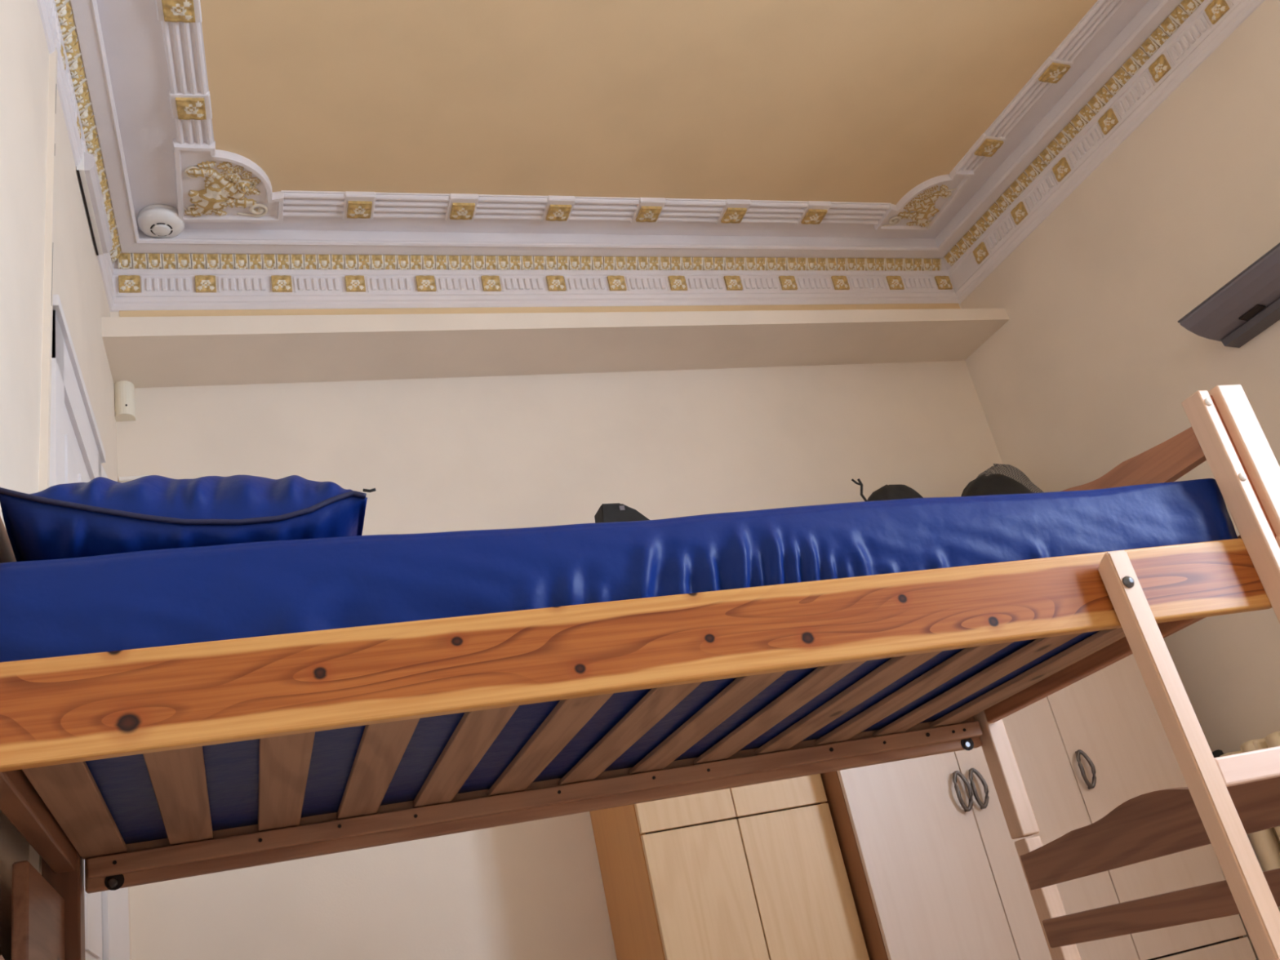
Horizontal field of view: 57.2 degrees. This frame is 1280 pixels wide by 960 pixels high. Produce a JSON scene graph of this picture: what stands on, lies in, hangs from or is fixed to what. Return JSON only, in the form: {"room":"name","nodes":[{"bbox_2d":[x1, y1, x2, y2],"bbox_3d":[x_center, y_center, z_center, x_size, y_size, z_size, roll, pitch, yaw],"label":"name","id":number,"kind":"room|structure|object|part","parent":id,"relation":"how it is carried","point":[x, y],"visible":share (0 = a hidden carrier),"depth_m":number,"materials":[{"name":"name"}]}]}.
{"room":"bedroom","nodes":[
{"label":"bedroom","id":0,"kind":"room"},
{"bbox_2d":[0,0,131,959],"bbox_3d":[-0.835,-0.583,0.762,0.200,3.690,6.459,-4,-25,-19],"label":"wall","id":1,"kind":"structure","parent":0,"point":[77,281],"depth_m":2.56,"materials":[{"name":"beige paint"}]},
{"bbox_2d":[29,17,57,875],"bbox_3d":[-1.223,0.076,2.404,0.020,3.130,0.352,-4,-25,-19],"label":"trim","id":2,"kind":"structure","parent":1,"relation":"attached to","point":[35,860],"depth_m":2.68,"materials":[{"name":"beige paint"}]},
{"bbox_2d":[48,294,129,959],"bbox_3d":[-1.258,0.973,2.725,0.031,2.650,1.191,-4,-25,-19],"label":"door","id":3,"kind":"structure","parent":1,"relation":"in","point":[77,451],"depth_m":2.85,"materials":[{"name":"white paint"}]},
{"bbox_3d":[-1.275,0.436,2.642,0.007,1.150,0.140,-4,-25,-19],"label":"panel","id":4,"kind":"part","parent":3,"relation":"part of","materials":[{"name":"white paint"}]},
{"bbox_3d":[-1.336,0.542,2.848,0.007,1.150,0.200,-4,-25,-19],"label":"panel","id":5,"kind":"part","parent":3,"relation":"part of","materials":[{"name":"white paint"}]},
{"bbox_2d":[76,150,112,255],"bbox_3d":[-1.692,-0.854,3.653,0.050,0.077,0.411,-4,-25,-19],"label":"emergency light","id":6,"kind":"object","parent":1,"relation":"attached to","point":[86,170],"visible":0.98,"depth_m":3.61,"materials":[{"name":"white plastic"}]},
{"bbox_2d":[110,303,1003,959],"bbox_3d":[0.071,0.758,4.220,3.925,3.690,0.296,-4,-25,-20],"label":"wall","id":7,"kind":"structure","parent":0,"point":[455,454],"depth_m":4.30,"materials":[{"name":"beige paint"}]},
{"bbox_2d":[114,380,135,421],"bbox_3d":[-1.777,-0.275,4.048,0.065,0.134,0.056,-4,-25,-20],"label":"sensor","id":8,"kind":"object","parent":7,"relation":"attached to","point":[124,391],"visible":0.99,"depth_m":4.03,"materials":[{"name":"beige plastic"}]},
{"bbox_2d":[118,475,150,481],"bbox_3d":[-1.691,-0.006,3.962,0.125,0.015,0.012,-4,-25,-20],"label":"strip","id":9,"kind":"object","parent":7,"relation":"attached to","point":[131,477],"visible":0.52,"depth_m":3.95,"materials":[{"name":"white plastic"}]},
{"bbox_2d":[101,308,1008,388],"bbox_3d":[-0.134,-0.527,4.573,3.549,0.076,0.340,-4,-25,-20],"label":"shelf","id":10,"kind":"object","parent":7,"relation":"attached to","point":[144,352],"depth_m":4.39,"materials":[{"name":"beige paint"}]},
{"bbox_2d":[96,0,1149,238],"bbox_3d":[0.736,-2.398,2.236,4.570,0.104,6.850,-4,-25,-20],"label":"ceiling","id":11,"kind":"structure","parent":0,"point":[826,100],"depth_m":4.08,"materials":[{"name":"beige paint"}]},
{"bbox_2d":[137,204,184,238],"bbox_3d":[-1.691,-0.903,4.150,0.156,0.063,0.156,-4,-25,-20],"label":"smoke detector","id":12,"kind":"object","parent":11,"relation":"attached to","point":[154,220],"visible":0.99,"depth_m":4.11,"materials":[{"name":"white plastic"}]},
{"bbox_2d":[960,0,1279,959],"bbox_3d":[2.954,-0.822,2.151,0.200,3.690,6.480,-2,-26,-24],"label":"wall","id":13,"kind":"structure","parent":0,"point":[1092,366],"depth_m":4.29,"materials":[{"name":"beige paint"}]},
{"bbox_2d":[155,0,1126,231],"bbox_3d":[0.345,-1.752,3.311,3.464,0.060,3.300,-4,-25,-20],"label":"trim","id":14,"kind":"structure","parent":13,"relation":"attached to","point":[212,184],"depth_m":4.35,"materials":[{"name":"white paint"}]},
{"bbox_2d":[219,171,227,177],"bbox_3d":[-1.416,-1.036,4.007,0.036,0.018,0.035,-17,-24,10],"label":"flower","id":15,"kind":"object","parent":14,"relation":"on","point":[222,174],"depth_m":4.00,"materials":[{"name":"gold metal"}]},
{"bbox_2d":[222,165,235,173],"bbox_3d":[-1.393,-1.048,3.990,0.041,0.022,0.042,2,-28,-30],"label":"flower","id":16,"kind":"object","parent":14,"relation":"on","point":[226,169],"depth_m":3.98,"materials":[{"name":"gold metal"}]},
{"bbox_2d":[226,171,242,182],"bbox_3d":[-1.392,-1.030,4.025,0.054,0.028,0.053,-10,-24,-6],"label":"flower","id":17,"kind":"object","parent":14,"relation":"on","point":[231,176],"depth_m":4.02,"materials":[{"name":"gold metal"}]},
{"bbox_2d":[233,164,244,173],"bbox_3d":[-1.366,-1.052,3.997,0.038,0.019,0.037,10,-32,-42],"label":"flower","id":18,"kind":"object","parent":14,"relation":"on","point":[237,168],"depth_m":3.99,"materials":[{"name":"gold metal"}]},
{"bbox_2d":[233,177,253,192],"bbox_3d":[-1.369,-1.011,4.071,0.074,0.039,0.075,9,-32,-40],"label":"flower","id":19,"kind":"object","parent":14,"relation":"on","point":[240,184],"depth_m":4.06,"materials":[{"name":"gold metal"}]},
{"bbox_2d":[240,170,252,178],"bbox_3d":[-1.347,-1.042,4.029,0.038,0.019,0.037,-25,-26,25],"label":"flower","id":20,"kind":"object","parent":14,"relation":"on","point":[244,174],"depth_m":4.02,"materials":[{"name":"gold metal"}]},
{"bbox_2d":[244,191,252,195],"bbox_3d":[-1.370,-1.001,4.111,0.031,0.016,0.031,5,-29,-35],"label":"flower","id":21,"kind":"object","parent":14,"relation":"on","point":[246,193],"depth_m":4.11,"materials":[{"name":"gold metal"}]},
{"bbox_2d":[248,177,261,185],"bbox_3d":[-1.332,-1.028,4.065,0.041,0.022,0.042,-4,-25,-20],"label":"flower","id":22,"kind":"object","parent":14,"relation":"on","point":[252,180],"depth_m":4.06,"materials":[{"name":"gold metal"}]},
{"bbox_2d":[906,197,920,207],"bbox_3d":[1.167,-1.174,5.000,0.063,0.033,0.064,-13,-24,1],"label":"flower","id":23,"kind":"object","parent":14,"relation":"on","point":[915,202],"depth_m":4.99,"materials":[{"name":"gold metal"}]},
{"bbox_2d":[919,192,928,199],"bbox_3d":[1.205,-1.196,4.978,0.046,0.024,0.045,4,-29,-34],"label":"flower","id":24,"kind":"object","parent":14,"relation":"on","point":[922,196],"depth_m":4.97,"materials":[{"name":"gold metal"}]},
{"bbox_2d":[927,187,933,193],"bbox_3d":[1.224,-1.214,4.952,0.035,0.018,0.036,-9,-24,-10],"label":"flower","id":25,"kind":"object","parent":14,"relation":"on","point":[930,190],"depth_m":4.94,"materials":[{"name":"gold metal"}]},
{"bbox_2d":[36,0,1264,311],"bbox_3d":[0.789,-2.245,2.118,4.170,0.295,6.357,-4,-25,-20],"label":"trim","id":26,"kind":"structure","parent":13,"relation":"attached to","point":[1166,41],"depth_m":4.54,"materials":[{"name":"white paint"}]},
{"bbox_3d":[-1.557,-1.215,3.123,0.012,0.068,0.177,-3,-25,-18],"label":"fluted panel","id":27,"kind":"part","parent":26,"relation":"part of","materials":[{"name":"white paint"}]},
{"bbox_3d":[-1.627,-1.093,3.360,0.012,0.068,0.177,-3,-25,-18],"label":"fluted panel","id":28,"kind":"part","parent":26,"relation":"part of","materials":[{"name":"white paint"}]},
{"bbox_3d":[-1.698,-0.971,3.597,0.012,0.068,0.177,-3,-25,-18],"label":"fluted panel","id":29,"kind":"part","parent":26,"relation":"part of","materials":[{"name":"white paint"}]},
{"bbox_3d":[-1.690,-0.700,4.208,0.177,0.068,0.012,-4,-24,-20],"label":"fluted panel","id":30,"kind":"part","parent":26,"relation":"part of","materials":[{"name":"white paint"}]},
{"bbox_3d":[-1.448,-0.715,4.297,0.177,0.068,0.012,-4,-24,-20],"label":"fluted panel","id":31,"kind":"part","parent":26,"relation":"part of","materials":[{"name":"white paint"}]},
{"bbox_3d":[-1.199,-0.731,4.388,0.177,0.068,0.012,-4,-24,-20],"label":"fluted panel","id":32,"kind":"part","parent":26,"relation":"part of","materials":[{"name":"white paint"}]},
{"bbox_3d":[-0.950,-0.747,4.480,0.177,0.068,0.012,-4,-24,-20],"label":"fluted panel","id":33,"kind":"part","parent":26,"relation":"part of","materials":[{"name":"white paint"}]},
{"bbox_3d":[-0.705,-0.762,4.569,0.177,0.068,0.012,-4,-24,-20],"label":"fluted panel","id":34,"kind":"part","parent":26,"relation":"part of","materials":[{"name":"white paint"}]},
{"bbox_3d":[-0.461,-0.777,4.659,0.177,0.068,0.012,-4,-24,-20],"label":"fluted panel","id":35,"kind":"part","parent":26,"relation":"part of","materials":[{"name":"white paint"}]},
{"bbox_3d":[-0.216,-0.793,4.749,0.177,0.068,0.012,-4,-24,-20],"label":"fluted panel","id":36,"kind":"part","parent":26,"relation":"part of","materials":[{"name":"white paint"}]},
{"bbox_3d":[0.030,-0.808,4.839,0.177,0.068,0.012,-4,-24,-20],"label":"fluted panel","id":37,"kind":"part","parent":26,"relation":"part of","materials":[{"name":"white paint"}]},
{"bbox_3d":[0.275,-0.824,4.929,0.177,0.068,0.012,-4,-24,-20],"label":"fluted panel","id":38,"kind":"part","parent":26,"relation":"part of","materials":[{"name":"white paint"}]},
{"bbox_3d":[0.515,-0.839,5.017,0.177,0.068,0.012,-4,-24,-20],"label":"fluted panel","id":39,"kind":"part","parent":26,"relation":"part of","materials":[{"name":"white paint"}]},
{"bbox_3d":[0.757,-0.854,5.106,0.177,0.068,0.012,-4,-24,-20],"label":"fluted panel","id":40,"kind":"part","parent":26,"relation":"part of","materials":[{"name":"white paint"}]},
{"bbox_3d":[1.007,-0.870,5.198,0.177,0.068,0.012,-4,-24,-20],"label":"fluted panel","id":41,"kind":"part","parent":26,"relation":"part of","materials":[{"name":"white paint"}]},
{"bbox_3d":[1.257,-0.886,5.289,0.177,0.068,0.012,-4,-24,-20],"label":"fluted panel","id":42,"kind":"part","parent":26,"relation":"part of","materials":[{"name":"white paint"}]},
{"bbox_3d":[1.548,-1.059,5.050,0.012,0.068,0.177,-3,-25,-24],"label":"fluted panel","id":43,"kind":"part","parent":26,"relation":"part of","materials":[{"name":"white paint"}]},
{"bbox_3d":[1.644,-1.182,4.823,0.012,0.068,0.177,-3,-25,-24],"label":"fluted panel","id":44,"kind":"part","parent":26,"relation":"part of","materials":[{"name":"white paint"}]},
{"bbox_3d":[1.740,-1.305,4.596,0.012,0.068,0.177,-3,-25,-24],"label":"fluted panel","id":45,"kind":"part","parent":26,"relation":"part of","materials":[{"name":"white paint"}]},
{"bbox_3d":[1.836,-1.429,4.370,0.012,0.068,0.177,-3,-25,-24],"label":"fluted panel","id":46,"kind":"part","parent":26,"relation":"part of","materials":[{"name":"white paint"}]},
{"bbox_3d":[1.932,-1.552,4.143,0.012,0.068,0.177,-3,-25,-24],"label":"fluted panel","id":47,"kind":"part","parent":26,"relation":"part of","materials":[{"name":"white paint"}]},
{"bbox_2d":[1177,242,1279,347],"bbox_3d":[2.156,-0.779,3.471,0.200,0.120,1.301,-2,-26,-24],"label":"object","id":48,"kind":"structure","parent":13,"relation":"attached to","point":[1248,304],"depth_m":3.85,"materials":[{"name":"grey plastic"}]},
{"bbox_3d":[2.210,-0.723,3.511,0.066,0.030,1.178,-2,-26,-24],"label":"bracket rail","id":49,"kind":"part","parent":48,"relation":"part of","materials":[{"name":"grey metal"}]},
{"bbox_2d":[1212,730,1279,910],"bbox_3d":[2.232,1.118,3.467,0.146,0.895,0.989,-2,-26,-24],"label":"radiator","id":50,"kind":"object","parent":13,"relation":"attached to","point":[1266,842],"visible":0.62,"depth_m":3.80,"materials":[{"name":"beige metal"}]},
{"bbox_3d":[1.984,0.959,4.021,0.042,0.068,0.046,-4,-25,-20],"label":"valve knob","id":51,"kind":"part","parent":50,"relation":"part of","materials":[{"name":"black plastic"}]},
{"bbox_3d":[1.505,0.988,0.721,4.570,0.100,6.850,-4,-25,-20],"label":"floor","id":52,"kind":"structure","parent":0,"visible":0},
{"bbox_2d":[0,384,1279,959],"bbox_3d":[0.125,0.834,1.853,2.100,1.640,1.050,-4,-25,-20],"label":"bunk bed","id":53,"kind":"object","parent":52,"relation":"on","point":[165,704],"visible":0.98,"depth_m":1.84,"materials":[{"name":"brown wood"}]},
{"bbox_3d":[-0.957,0.221,1.815,0.028,0.124,0.898,-4,-25,-20],"label":"headboard","id":54,"kind":"part","parent":53,"relation":"part of","materials":[{"name":"brown wood"}]},
{"bbox_3d":[-0.836,1.190,1.639,0.022,1.222,0.398,-4,-25,-20],"label":"panel","id":55,"kind":"part","parent":53,"relation":"part of","materials":[{"name":"brown wood"}]},
{"bbox_3d":[-0.897,0.452,1.714,0.036,0.094,0.898,-4,-25,-20],"label":"rail","id":56,"kind":"part","parent":53,"relation":"part of","materials":[{"name":"brown wood"}]},
{"bbox_3d":[-1.039,0.704,2.105,0.072,0.514,0.068,-4,-25,-20],"label":"post","id":57,"kind":"part","parent":53,"relation":"part of","materials":[{"name":"brown wood"}]},
{"bbox_3d":[-0.110,0.630,2.467,1.920,0.124,0.025,-4,-25,-20],"label":"rail","id":58,"kind":"part","parent":53,"relation":"part of","materials":[{"name":"brown wood"}]},
{"bbox_2d":[0,478,1238,844],"bbox_3d":[0.006,0.316,2.098,1.920,0.202,0.927,-4,-25,-20],"label":"mattress","id":59,"kind":"object","parent":53,"relation":"on","point":[166,597],"visible":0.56,"depth_m":1.72,"materials":[{"name":"blue fabric"}]},
{"bbox_2d":[0,475,376,561],"bbox_3d":[-0.666,0.114,1.778,0.484,0.180,0.429,-4,-25,-20],"label":"pillow","id":60,"kind":"object","parent":59,"relation":"on","point":[100,516],"visible":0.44,"depth_m":1.59,"materials":[{"name":"blue fabric"}]},
{"bbox_3d":[0.151,0.215,1.671,1.930,0.124,0.025,-4,-25,-20],"label":"rail","id":61,"kind":"part","parent":53,"relation":"part of","materials":[{"name":"brown wood"}]},
{"bbox_3d":[0.826,0.581,2.776,0.048,0.514,0.050,-4,-25,-20],"label":"post","id":62,"kind":"part","parent":53,"relation":"part of","materials":[{"name":"brown wood"}]},
{"bbox_3d":[0.982,1.267,2.470,0.044,1.011,0.046,-4,-25,-20],"label":"post","id":63,"kind":"part","parent":53,"relation":"part of","materials":[{"name":"brown wood"}]},
{"bbox_3d":[0.943,0.327,2.392,0.028,0.095,0.894,-4,-25,-20],"label":"rail","id":64,"kind":"part","parent":53,"relation":"part of","materials":[{"name":"brown wood"}]},
{"bbox_3d":[0.891,0.094,2.496,0.024,0.114,0.894,-4,-25,-20],"label":"headboard","id":65,"kind":"part","parent":53,"relation":"part of","materials":[{"name":"brown wood"}]},
{"bbox_3d":[0.986,0.654,2.236,0.028,0.114,0.882,-4,-25,-20],"label":"headboard","id":66,"kind":"part","parent":53,"relation":"part of","materials":[{"name":"brown wood"}]},
{"bbox_3d":[1.202,0.577,1.803,0.080,1.622,0.028,-4,-25,-20],"label":"post","id":67,"kind":"part","parent":53,"relation":"part of","materials":[{"name":"beige wood"}]},
{"bbox_2d":[589,773,869,959],"bbox_3d":[0.269,1.316,3.641,0.617,2.150,0.485,-4,-25,-20],"label":"wardrobe","id":68,"kind":"object","parent":52,"relation":"on","point":[757,871],"visible":0.47,"depth_m":3.46,"materials":[{"name":"brown wood"}]},
{"bbox_2d":[594,502,649,523],"bbox_3d":[-0.018,0.214,4.058,0.227,0.267,0.104,-4,-25,-20],"label":"bag","id":69,"kind":"object","parent":68,"relation":"on","point":[606,513],"visible":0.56,"depth_m":4.04,"materials":[{"name":"black fabric"}]},
{"bbox_3d":[0.058,0.643,3.648,0.302,0.850,0.018,-4,-25,-20],"label":"door","id":70,"kind":"part","parent":68,"relation":"part of","materials":[{"name":"brown wood"}]},
{"bbox_3d":[0.270,1.576,3.231,0.302,1.226,0.018,-4,-25,-20],"label":"door","id":71,"kind":"part","parent":68,"relation":"part of","materials":[{"name":"brown wood"}]},
{"bbox_3d":[0.347,0.625,3.754,0.306,0.850,0.018,-4,-25,-20],"label":"door","id":72,"kind":"part","parent":68,"relation":"part of","materials":[{"name":"brown wood"}]},
{"bbox_3d":[0.559,1.557,3.337,0.306,1.226,0.018,-4,-25,-20],"label":"door","id":73,"kind":"part","parent":68,"relation":"part of","materials":[{"name":"brown wood"}]},
{"bbox_2d":[820,653,1256,959],"bbox_3d":[1.175,1.230,3.910,1.255,2.150,0.617,-4,-25,-20],"label":"wardrobe","id":74,"kind":"object","parent":52,"relation":"on","point":[934,869],"visible":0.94,"depth_m":3.63,"materials":[{"name":"brown wood"}]},
{"bbox_2d":[851,478,923,501],"bbox_3d":[0.965,0.138,4.412,0.399,0.286,0.264,-4,-25,-20],"label":"drawstring bag","id":75,"kind":"object","parent":74,"relation":"on","point":[886,492],"visible":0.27,"depth_m":4.38,"materials":[{"name":"black fabric"}]},
{"bbox_3d":[0.790,0.843,3.670,0.413,1.487,0.018,-4,-25,-20],"label":"door","id":76,"kind":"part","parent":74,"relation":"part of","materials":[{"name":"brown wood"}]},
{"bbox_3d":[1.000,0.965,3.646,0.057,0.126,0.032,-4,-25,-20],"label":"handle","id":77,"kind":"part","parent":74,"relation":"part of","materials":[{"name":"grey metal"}]},
{"bbox_3d":[1.055,0.962,3.667,0.057,0.126,0.032,-4,-25,-20],"label":"handle","id":78,"kind":"part","parent":74,"relation":"part of","materials":[{"name":"grey metal"}]},
{"bbox_2d":[960,463,1043,496],"bbox_3d":[1.407,0.081,4.585,0.463,0.347,0.293,-4,-25,-20],"label":"mesh bag","id":79,"kind":"object","parent":74,"relation":"on","point":[999,479],"visible":0.38,"depth_m":4.54,"materials":[{"name":"black fabric"}]},
{"bbox_3d":[1.178,0.818,3.812,0.408,1.487,0.018,-4,-25,-20],"label":"door","id":80,"kind":"part","parent":74,"relation":"part of","materials":[{"name":"brown wood"}]},
{"bbox_3d":[1.445,0.937,3.809,0.057,0.126,0.032,-4,-25,-20],"label":"handle","id":81,"kind":"part","parent":74,"relation":"part of","materials":[{"name":"grey metal"}]},
{"bbox_3d":[1.572,0.793,3.957,0.425,1.487,0.018,-4,-25,-20],"label":"door","id":82,"kind":"part","parent":74,"relation":"part of","materials":[{"name":"brown wood"}]},
{"bbox_3d":[1.757,1.608,3.592,0.425,0.324,0.018,-4,-25,-20],"label":"drawer","id":83,"kind":"part","parent":74,"relation":"part of","materials":[{"name":"brown wood"}]}
]}

